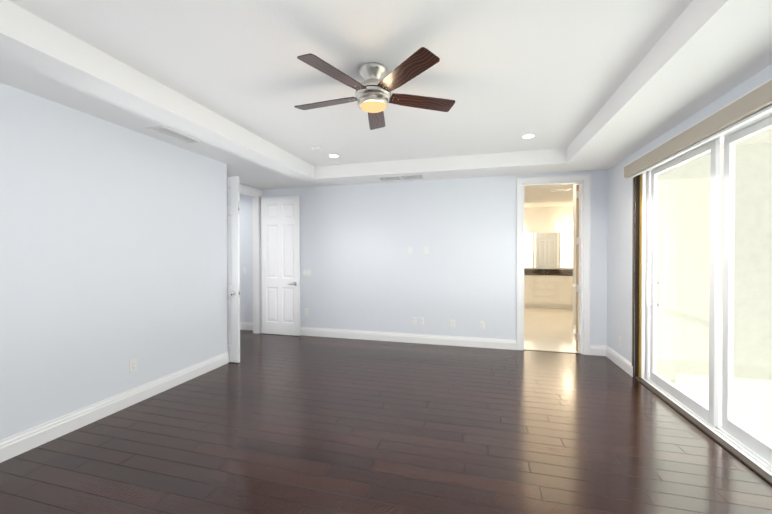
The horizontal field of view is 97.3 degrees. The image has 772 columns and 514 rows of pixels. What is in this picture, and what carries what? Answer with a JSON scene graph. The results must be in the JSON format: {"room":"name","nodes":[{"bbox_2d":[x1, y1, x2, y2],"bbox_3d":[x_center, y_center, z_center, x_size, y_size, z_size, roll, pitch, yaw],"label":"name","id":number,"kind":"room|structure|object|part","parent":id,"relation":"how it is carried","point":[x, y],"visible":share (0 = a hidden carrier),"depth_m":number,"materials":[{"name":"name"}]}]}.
{"room":"empty bedroom","nodes":[
{"label":"empty bedroom","id":0,"kind":"room"},
{"bbox_2d":[0,82,227,439],"bbox_3d":[-2.701,-0.093,2.365,0.120,3.000,4.350,0,0,15],"label":"wall","id":1,"kind":"structure","parent":0,"point":[113,249],"depth_m":2.92,"materials":[{"name":"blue paint"}]},
{"bbox_2d":[0,352,228,462],"bbox_3d":[-2.641,1.334,2.369,0.033,0.146,4.367,0,0,15],"label":"baseboard","id":2,"kind":"structure","parent":1,"relation":"attached to","point":[23,441],"depth_m":2.91,"materials":[{"name":"white wood"}]},
{"bbox_2d":[129,358,136,372],"bbox_3d":[-2.405,1.032,3.232,0.009,0.116,0.072,0,0,15],"label":"electrical outlet","id":3,"kind":"object","parent":1,"relation":"attached to","point":[132,365],"visible":1,"depth_m":3.22,"materials":[{"name":"white plastic"}]},
{"bbox_2d":[240,330,252,336],"bbox_3d":[-3.545,1.411,5.056,1.550,0.050,3.190,0,0,15],"label":"floor","id":4,"kind":"structure","parent":0,"point":[244,332],"depth_m":6.19,"materials":[{"name":"brown wood"}]},
{"bbox_2d":[240,194,252,321],"bbox_3d":[-3.106,-0.126,6.588,1.600,3.000,0.120,0,0,15],"label":"wall","id":5,"kind":"structure","parent":0,"point":[246,247],"depth_m":6.40,"materials":[{"name":"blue paint"}]},
{"bbox_2d":[240,322,252,329],"bbox_3d":[-3.124,1.301,6.533,1.600,0.146,0.017,0,0,15],"label":"baseboard","id":6,"kind":"structure","parent":5,"relation":"attached to","point":[246,325],"depth_m":6.39,"materials":[{"name":"white wood"}]},
{"bbox_2d":[240,183,261,286],"bbox_3d":[-2.530,-0.117,5.416,0.120,3.000,1.633,0,0,15],"label":"wall","id":7,"kind":"structure","parent":0,"point":[259,229],"depth_m":6.16,"materials":[{"name":"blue paint"}]},
{"bbox_2d":[227,176,239,362],"bbox_3d":[-2.312,0.165,4.519,0.796,2.435,0.112,0,0,15],"label":"entry door","id":8,"kind":"structure","parent":7,"relation":"in","point":[233,260],"depth_m":4.45,"materials":[{"name":"paint"},{"name":"nickel"}]},
{"bbox_2d":[240,185,262,333],"bbox_3d":[-2.530,0.098,5.399,0.181,2.570,1.677,0,0,15],"label":"door frame","id":9,"kind":"structure","parent":7,"relation":"attached to","point":[256,287],"depth_m":6.11,"materials":[{"name":"white wood"}]},
{"bbox_2d":[0,0,771,188],"bbox_3d":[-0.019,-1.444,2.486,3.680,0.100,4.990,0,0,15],"label":"ceiling","id":10,"kind":"structure","parent":0,"point":[505,75],"depth_m":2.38,"materials":[{"name":"white paint"}]},
{"bbox_2d":[146,126,201,143],"bbox_3d":[-2.082,-1.227,3.365,0.200,0.059,0.460,0,0,15],"label":"ceiling vent","id":11,"kind":"object","parent":10,"relation":"in","point":[174,131],"visible":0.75,"depth_m":3.34,"materials":[{"name":"white metal"}]},
{"bbox_2d":[311,146,321,151],"bbox_3d":[-0.896,-1.389,4.393,0.140,0.040,0.140,0,0,15],"label":"smoke detector","id":12,"kind":"object","parent":10,"relation":"attached to","point":[316,149],"visible":1,"depth_m":4.35,"materials":[{"name":"white plastic"}]},
{"bbox_2d":[328,154,339,157],"bbox_3d":[-0.728,-1.412,4.751,0.168,0.008,0.168,0,0,15],"label":"recessed light","id":13,"kind":"object","parent":10,"relation":"in","point":[333,156],"visible":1,"depth_m":4.76,"materials":[{"name":"white plastic"}]},
{"bbox_2d":[294,47,454,129],"bbox_3d":[-0.124,-1.246,2.553,1.237,0.298,1.266,0,0,15],"label":"ceiling fan","id":14,"kind":"object","parent":10,"relation":"hanging from","point":[376,87],"visible":1,"depth_m":2.44,"materials":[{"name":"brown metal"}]},
{"bbox_3d":[-0.448,-1.204,2.659,0.550,0.014,0.148,0,12,20],"label":"blade","id":15,"kind":"part","parent":14,"relation":"part of","materials":[{"name":"brown wood"}]},
{"bbox_3d":[-0.324,-1.201,2.236,0.148,0.014,0.550,15,10,37],"label":"blade","id":16,"kind":"part","parent":14,"relation":"part of","materials":[{"name":"brown wood"}]},
{"bbox_3d":[-0.085,-1.206,2.908,0.148,0.014,0.550,-12,0,2],"label":"blade","id":17,"kind":"part","parent":14,"relation":"part of","materials":[{"name":"brown wood"}]},
{"bbox_3d":[0.117,-1.201,2.224,0.148,0.014,0.550,14,-8,-34],"label":"blade","id":18,"kind":"part","parent":14,"relation":"part of","materials":[{"name":"brown wood"}]},
{"bbox_3d":[0.265,-1.204,2.640,0.550,0.014,0.148,0,-12,-16],"label":"blade","id":19,"kind":"part","parent":14,"relation":"part of","materials":[{"name":"brown wood"}]},
{"bbox_2d":[376,174,425,181],"bbox_3d":[0.229,-1.242,5.231,0.720,0.059,0.300,0,0,15],"label":"ceiling vent","id":20,"kind":"object","parent":10,"relation":"in","point":[388,178],"visible":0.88,"depth_m":5.21,"materials":[{"name":"white metal"}]},
{"bbox_2d":[521,134,535,138],"bbox_3d":[1.658,-1.406,3.957,0.168,0.008,0.168,0,0,15],"label":"recessed light","id":21,"kind":"object","parent":10,"relation":"in","point":[528,136],"visible":1,"depth_m":3.96,"materials":[{"name":"white plastic"}]},
{"bbox_2d":[0,332,771,513],"bbox_3d":[-0.417,1.430,2.575,5.778,0.050,6.113,0,0,15],"label":"floor","id":22,"kind":"structure","parent":0,"point":[280,424],"depth_m":2.53,"materials":[{"name":"brown wood"}]},
{"bbox_2d":[262,170,607,345],"bbox_3d":[0.570,-0.118,5.494,6.068,3.000,0.120,0,0,15],"label":"wall","id":23,"kind":"structure","parent":0,"point":[368,273],"depth_m":5.43,"materials":[{"name":"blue paint"}]},
{"bbox_2d":[261,196,301,335],"bbox_3d":[-1.885,0.153,6.001,0.800,2.435,0.140,0,0,15],"label":"entry door","id":24,"kind":"structure","parent":23,"relation":"in","point":[280,265],"depth_m":5.99,"materials":[{"name":"white wood"}]},
{"bbox_2d":[302,270,310,275],"bbox_3d":[-1.398,0.279,5.955,0.164,0.116,0.012,0,0,15],"label":"light switch","id":25,"kind":"object","parent":23,"relation":"attached to","point":[306,272],"visible":1,"depth_m":5.95,"materials":[{"name":"white plastic"}]},
{"bbox_2d":[300,327,515,349],"bbox_3d":[-0.159,1.308,5.629,4.355,0.146,0.017,0,0,15],"label":"baseboard","id":26,"kind":"structure","parent":23,"relation":"attached to","point":[306,331],"depth_m":5.46,"materials":[{"name":"white wood"}]},
{"bbox_2d":[407,247,411,253],"bbox_3d":[0.380,-0.108,5.479,0.072,0.116,0.007,0,0,15],"label":"switch plate","id":27,"kind":"object","parent":23,"relation":"attached to","point":[409,250],"visible":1,"depth_m":5.48,"materials":[{"name":"white plastic"}]},
{"bbox_2d":[419,317,423,324],"bbox_3d":[0.568,1.028,5.436,0.072,0.116,0.009,0,0,15],"label":"electrical outlet","id":28,"kind":"object","parent":23,"relation":"attached to","point":[421,321],"visible":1,"depth_m":5.43,"materials":[{"name":"white plastic"}]},
{"bbox_2d":[450,320,454,327],"bbox_3d":[1.042,1.044,5.310,0.072,0.116,0.009,0,0,15],"label":"electrical outlet","id":29,"kind":"object","parent":23,"relation":"attached to","point":[452,323],"visible":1,"depth_m":5.31,"materials":[{"name":"white plastic"}]},
{"bbox_2d":[480,321,484,328],"bbox_3d":[1.472,1.045,5.195,0.072,0.116,0.009,0,0,15],"label":"electrical outlet","id":30,"kind":"object","parent":23,"relation":"attached to","point":[482,325],"visible":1,"depth_m":5.19,"materials":[{"name":"white plastic"}]},
{"bbox_2d":[516,174,590,354],"bbox_3d":[2.433,0.108,4.997,0.979,2.557,0.172,0,0,15],"label":"door frame","id":31,"kind":"structure","parent":23,"relation":"attached to","point":[585,221],"depth_m":4.89,"materials":[{"name":"white wood"}]},
{"bbox_2d":[573,185,580,350],"bbox_3d":[2.993,0.159,5.268,0.252,2.435,0.862,0,0,15],"label":"bathroom door","id":32,"kind":"structure","parent":23,"relation":"in","point":[577,268],"depth_m":4.97,"materials":[{"name":"white wood"}]},
{"bbox_2d":[524,206,572,268],"bbox_3d":[4.078,-0.150,9.645,4.100,3.000,0.120,0,0,15],"label":"wall","id":33,"kind":"structure","parent":0,"point":[541,219],"depth_m":9.46,"materials":[{"name":"white paint"}]},
{"bbox_2d":[524,232,572,267],"bbox_3d":[4.014,-0.190,9.596,3.400,0.980,0.005,0,0,15],"label":"bathroom mirror","id":34,"kind":"object","parent":33,"relation":"attached to","point":[548,250],"visible":0.29,"depth_m":9.46,"materials":[{"name":"mirror"}]},
{"bbox_2d":[524,269,572,272],"bbox_3d":[4.011,0.385,9.589,3.960,0.099,0.020,0,0,15],"label":"backsplash","id":35,"kind":"structure","parent":33,"relation":"attached to","point":[525,270],"depth_m":9.44,"materials":[{"name":"brown stone"}]},
{"bbox_2d":[557,221,572,227],"bbox_3d":[5.008,-0.892,9.243,0.640,0.170,0.161,0,0,15],"label":"sconce","id":36,"kind":"object","parent":33,"relation":"attached to","point":[564,222],"visible":0.69,"depth_m":9.30,"materials":[{"name":"silver metal"}]},
{"bbox_2d":[524,184,572,207],"bbox_3d":[3.443,-1.432,7.259,4.100,0.100,4.797,0,0,15],"label":"ceiling","id":37,"kind":"structure","parent":0,"point":[540,196],"depth_m":7.78,"materials":[{"name":"white paint"}]},
{"bbox_2d":[551,188,570,190],"bbox_3d":[3.571,-1.400,6.965,0.350,0.059,0.200,0,0,15],"label":"ceiling vent","id":38,"kind":"object","parent":37,"relation":"in","point":[561,189],"visible":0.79,"depth_m":6.94,"materials":[{"name":"white metal"}]},
{"bbox_2d":[524,307,578,352],"bbox_3d":[3.444,1.393,7.287,4.100,0.050,4.987,0,0,15],"label":"floor","id":39,"kind":"structure","parent":0,"point":[548,329],"depth_m":6.36,"materials":[{"name":"tile"}]},
{"bbox_2d":[524,273,572,308],"bbox_3d":[3.931,0.914,9.295,3.960,0.875,0.638,0,0,15],"label":"bathroom vanity","id":40,"kind":"object","parent":39,"relation":"on","point":[548,288],"depth_m":8.92,"materials":[{"name":"white wood"}]},
{"bbox_2d":[564,273,572,276],"bbox_3d":[3.933,0.457,9.300,3.960,0.040,0.620,0,0,15],"label":"countertop","id":41,"kind":"structure","parent":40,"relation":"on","point":[565,274],"depth_m":8.78,"materials":[{"name":"brown stone"}]},
{"bbox_2d":[524,349,580,353],"bbox_3d":[2.424,1.389,4.973,0.805,0.014,0.050,0,0,15],"label":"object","id":42,"kind":"structure","parent":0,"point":[552,351],"depth_m":4.97,"materials":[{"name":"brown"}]},
{"bbox_2d":[573,184,578,326],"bbox_3d":[3.328,-0.118,5.566,0.120,3.000,1.447,0,0,15],"label":"wall","id":43,"kind":"structure","parent":0,"point":[574,253],"depth_m":6.18,"materials":[{"name":"white paint"}]},
{"bbox_2d":[607,64,771,362],"bbox_3d":[2.518,-0.089,1.813,0.400,3.000,5.983,0,0,15],"label":"wall","id":44,"kind":"structure","parent":0,"point":[619,255],"depth_m":4.23,"materials":[{"name":"white paint"}]},
{"bbox_2d":[604,345,632,376],"bbox_3d":[2.980,1.318,4.356,0.017,0.146,0.853,0,0,15],"label":"baseboard","id":45,"kind":"structure","parent":44,"relation":"attached to","point":[623,363],"depth_m":4.32,"materials":[{"name":"white wood"}]},
{"bbox_2d":[632,110,771,484],"bbox_3d":[2.520,0.208,2.243,0.207,2.400,3.510,0,0,15],"label":"sliding glass door","id":46,"kind":"structure","parent":44,"relation":"in","point":[750,449],"depth_m":2.77,"materials":[{"name":"white metal"}]},
{"bbox_3d":[2.780,0.211,3.250,0.086,2.318,1.050,0,0,15],"label":"panel","id":47,"kind":"part","parent":46,"relation":"part of","materials":[{"name":"glass"}]},
{"bbox_2d":[624,78,771,178],"bbox_3d":[2.377,-0.973,2.241,0.098,0.162,3.618,0,0,15],"label":"roller blind","id":48,"kind":"object","parent":46,"relation":"attached to","point":[754,103],"visible":1,"depth_m":2.53,"materials":[{"name":"beige fabric"}]},
{"bbox_3d":[2.553,0.220,2.149,0.036,2.318,1.145,0,0,15],"label":"panel","id":49,"kind":"part","parent":46,"relation":"part of","materials":[{"name":"glass"}]},
{"bbox_2d":[656,142,723,383],"bbox_3d":[2.503,0.105,1.362,0.215,2.820,6.000,0,0,15],"label":"wall","id":50,"kind":"structure","parent":0,"point":[670,180],"depth_m":3.85,"materials":[{"name":"paint"}]},
{"bbox_2d":[676,142,771,379],"bbox_3d":[5.144,-0.055,3.889,3.600,3.100,0.250,0,0,15],"label":"wall","id":51,"kind":"structure","parent":0,"point":[764,257],"depth_m":4.03,"materials":[{"name":"paint"}]},
{"bbox_2d":[735,127,771,144],"bbox_3d":[4.336,-1.391,0.859,3.600,0.180,6.000,0,0,15],"label":"ceiling","id":52,"kind":"structure","parent":0,"point":[765,133],"depth_m":3.80,"materials":[{"name":"paint"}]},
{"label":"outside","id":53,"kind":"structure","parent":0,"visible":0},
{"bbox_2d":[668,373,771,444],"bbox_3d":[4.198,1.488,1.023,3.940,0.060,6.200,0,0,15],"label":"floor","id":54,"kind":"structure","parent":53,"point":[687,387],"depth_m":3.45,"materials":[{"name":"beige"}]}
]}

